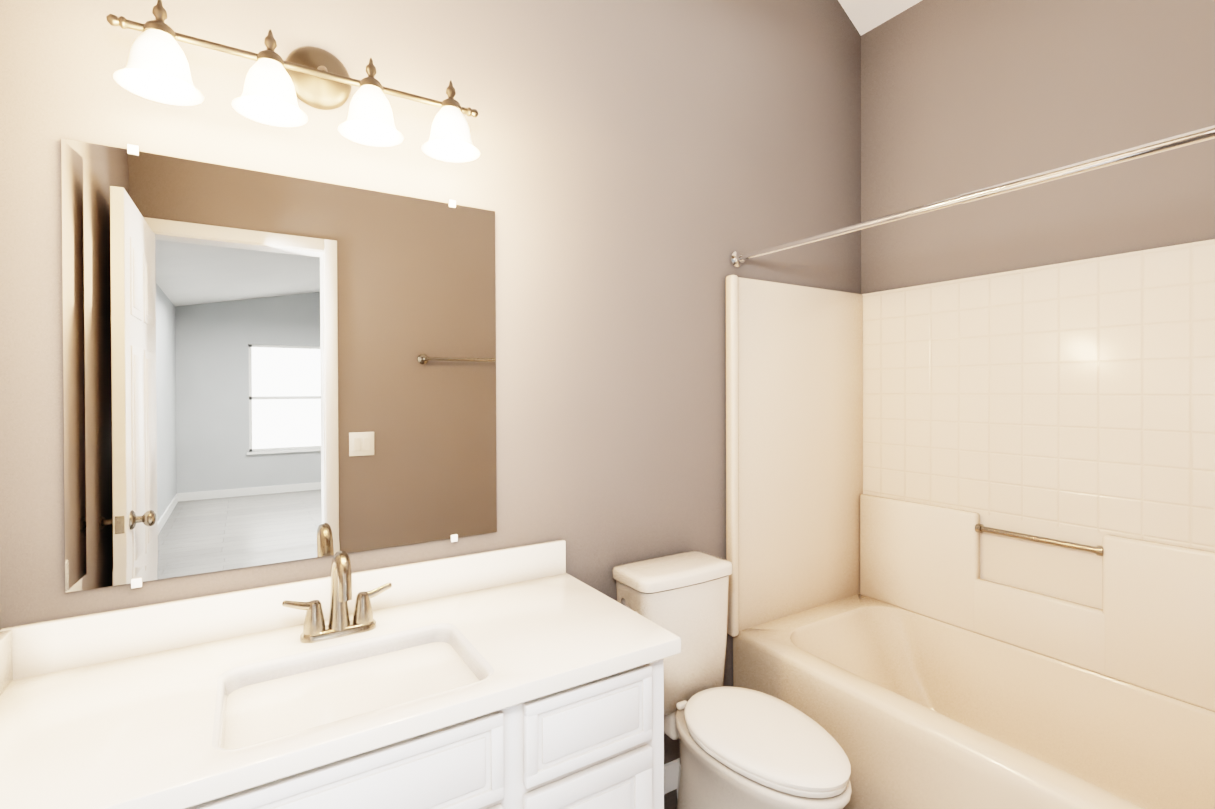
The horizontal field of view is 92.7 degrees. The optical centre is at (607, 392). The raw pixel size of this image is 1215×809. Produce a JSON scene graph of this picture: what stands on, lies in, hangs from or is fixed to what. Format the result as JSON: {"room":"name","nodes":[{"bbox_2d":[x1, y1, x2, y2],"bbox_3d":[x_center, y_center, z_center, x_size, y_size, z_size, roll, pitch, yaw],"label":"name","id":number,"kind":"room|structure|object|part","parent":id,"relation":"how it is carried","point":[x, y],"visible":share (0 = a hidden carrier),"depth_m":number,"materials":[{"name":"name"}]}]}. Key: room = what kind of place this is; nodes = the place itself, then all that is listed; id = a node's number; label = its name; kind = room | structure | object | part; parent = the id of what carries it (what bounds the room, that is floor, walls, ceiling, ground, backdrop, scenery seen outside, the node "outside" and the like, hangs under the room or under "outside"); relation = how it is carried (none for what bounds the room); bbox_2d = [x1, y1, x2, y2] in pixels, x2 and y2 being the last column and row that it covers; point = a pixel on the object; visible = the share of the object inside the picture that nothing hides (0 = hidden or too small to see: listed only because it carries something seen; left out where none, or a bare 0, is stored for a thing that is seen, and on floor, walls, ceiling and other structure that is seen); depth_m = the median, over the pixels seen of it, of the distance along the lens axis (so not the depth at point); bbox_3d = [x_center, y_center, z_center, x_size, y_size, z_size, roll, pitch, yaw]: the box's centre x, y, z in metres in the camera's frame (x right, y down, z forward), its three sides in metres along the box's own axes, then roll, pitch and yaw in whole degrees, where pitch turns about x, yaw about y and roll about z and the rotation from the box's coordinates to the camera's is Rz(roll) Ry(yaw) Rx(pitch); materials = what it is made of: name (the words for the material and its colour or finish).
{"room":"bathroom","nodes":[
{"label":"bathroom","id":0,"kind":"room"},
{"bbox_2d":[0,597,0,629],"bbox_3d":[-0.806,-0.997,0.417,0.120,4.700,1.530,0,0,-32],"label":"wall","id":1,"kind":"structure","parent":0,"point":[0,613],"depth_m":1.10,"materials":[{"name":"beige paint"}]},
{"bbox_2d":[0,0,860,764],"bbox_3d":[-0.063,-1.008,1.856,2.907,4.700,0.120,0,0,-32],"label":"wall","id":2,"kind":"structure","parent":0,"point":[636,174],"depth_m":1.72,"materials":[{"name":"beige paint"}]},
{"bbox_2d":[61,138,496,592],"bbox_3d":[-0.694,-0.056,1.385,0.900,0.917,0.011,0,0,-32],"label":"mirror","id":3,"kind":"object","parent":2,"relation":"attached to","point":[261,368],"visible":1,"depth_m":1.32,"materials":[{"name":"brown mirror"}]},
{"bbox_2d":[106,0,479,161],"bbox_3d":[-0.650,-0.713,1.308,0.728,0.224,0.185,0,0,-32],"label":"sconce","id":4,"kind":"object","parent":2,"relation":"attached to","point":[156,68],"visible":1,"depth_m":1.29,"materials":[{"name":"white glass"}]},
{"bbox_2d":[730,125,1214,267],"bbox_3d":[0.874,-0.485,1.472,0.058,0.058,1.526,0,0,-32],"label":"rail","id":5,"kind":"object","parent":2,"relation":"attached to","point":[737,259],"visible":0.98,"depth_m":1.33,"materials":[{"name":"silver metal"}]},
{"bbox_2d":[664,789,676,808],"bbox_3d":[0.367,1.369,1.196,2.907,0.050,1.710,0,0,-32],"label":"floor","id":6,"kind":"structure","parent":0,"point":[670,800],"depth_m":1.91,"materials":[{"name":"plastic"}]},
{"bbox_2d":[0,540,680,808],"bbox_3d":[-0.493,0.847,1.192,1.208,1.002,0.553,0,0,-32],"label":"bathroom vanity","id":7,"kind":"object","parent":6,"relation":"on","point":[531,676],"visible":1,"depth_m":1.13,"materials":[{"name":"white paint"}]},
{"bbox_2d":[282,551,391,642],"bbox_3d":[-0.582,0.443,1.270,0.225,0.195,0.137,0,0,-32],"label":"faucet","id":8,"kind":"object","parent":7,"relation":"on","point":[363,628],"depth_m":1.28,"materials":[{"name":"gold metal"}]},
{"bbox_2d":[664,758,678,793],"bbox_3d":[0.157,1.296,1.924,0.650,0.090,0.012,0,0,-32],"label":"baseboard","id":9,"kind":"structure","parent":6,"relation":"on","point":[671,769],"depth_m":1.94,"materials":[{"name":"white paint"}]},
{"bbox_2d":[612,550,851,808],"bbox_3d":[0.337,0.940,1.620,0.388,0.804,0.694,0,0,-32],"label":"toilet","id":10,"kind":"object","parent":6,"relation":"on","point":[742,748],"visible":0.96,"depth_m":1.63,"materials":[{"name":"ceramic"}]},
{"bbox_3d":[0.065,0.629,1.710,0.027,0.031,0.091,0,0,-32],"label":"flush lever","id":11,"kind":"part","parent":10,"relation":"part of","materials":[{"name":"silver metal"}]},
{"bbox_3d":[0.211,0.789,1.829,0.362,0.504,0.205,0,0,-32],"label":"tank","id":12,"kind":"part","parent":10,"relation":"part of","materials":[{"name":"ceramic"}]},
{"bbox_3d":[0.412,0.916,1.560,0.326,0.046,0.505,0,0,-32],"label":"seat","id":13,"kind":"part","parent":10,"relation":"part of","materials":[{"name":"beige plastic"}]},
{"bbox_3d":[0.392,1.141,1.594,0.316,0.402,0.590,0,0,-32],"label":"bowl","id":14,"kind":"part","parent":10,"relation":"part of","materials":[{"name":"ceramic"}]},
{"bbox_2d":[725,239,1214,808],"bbox_3d":[1.167,0.458,1.658,0.803,1.761,1.524,0,0,-32],"label":"bathtub","id":15,"kind":"object","parent":6,"relation":"on","point":[971,539],"visible":0.98,"depth_m":1.95,"materials":[{"name":"beige plastic"}]},
{"bbox_2d":[838,0,921,34],"bbox_3d":[0.371,-1.941,1.151,2.907,0.963,1.770,0,0,-32],"label":"ceiling","id":16,"kind":"structure","parent":0,"point":[865,16],"depth_m":2.41,"materials":[{"name":"white paint"}]},
{"bbox_2d":[861,0,1214,293],"bbox_3d":[1.587,-1.014,1.846,0.120,4.700,1.650,0,0,-32],"label":"wall","id":17,"kind":"structure","parent":0,"point":[959,97],"depth_m":1.98,"materials":[{"name":"beige paint"}]}
]}

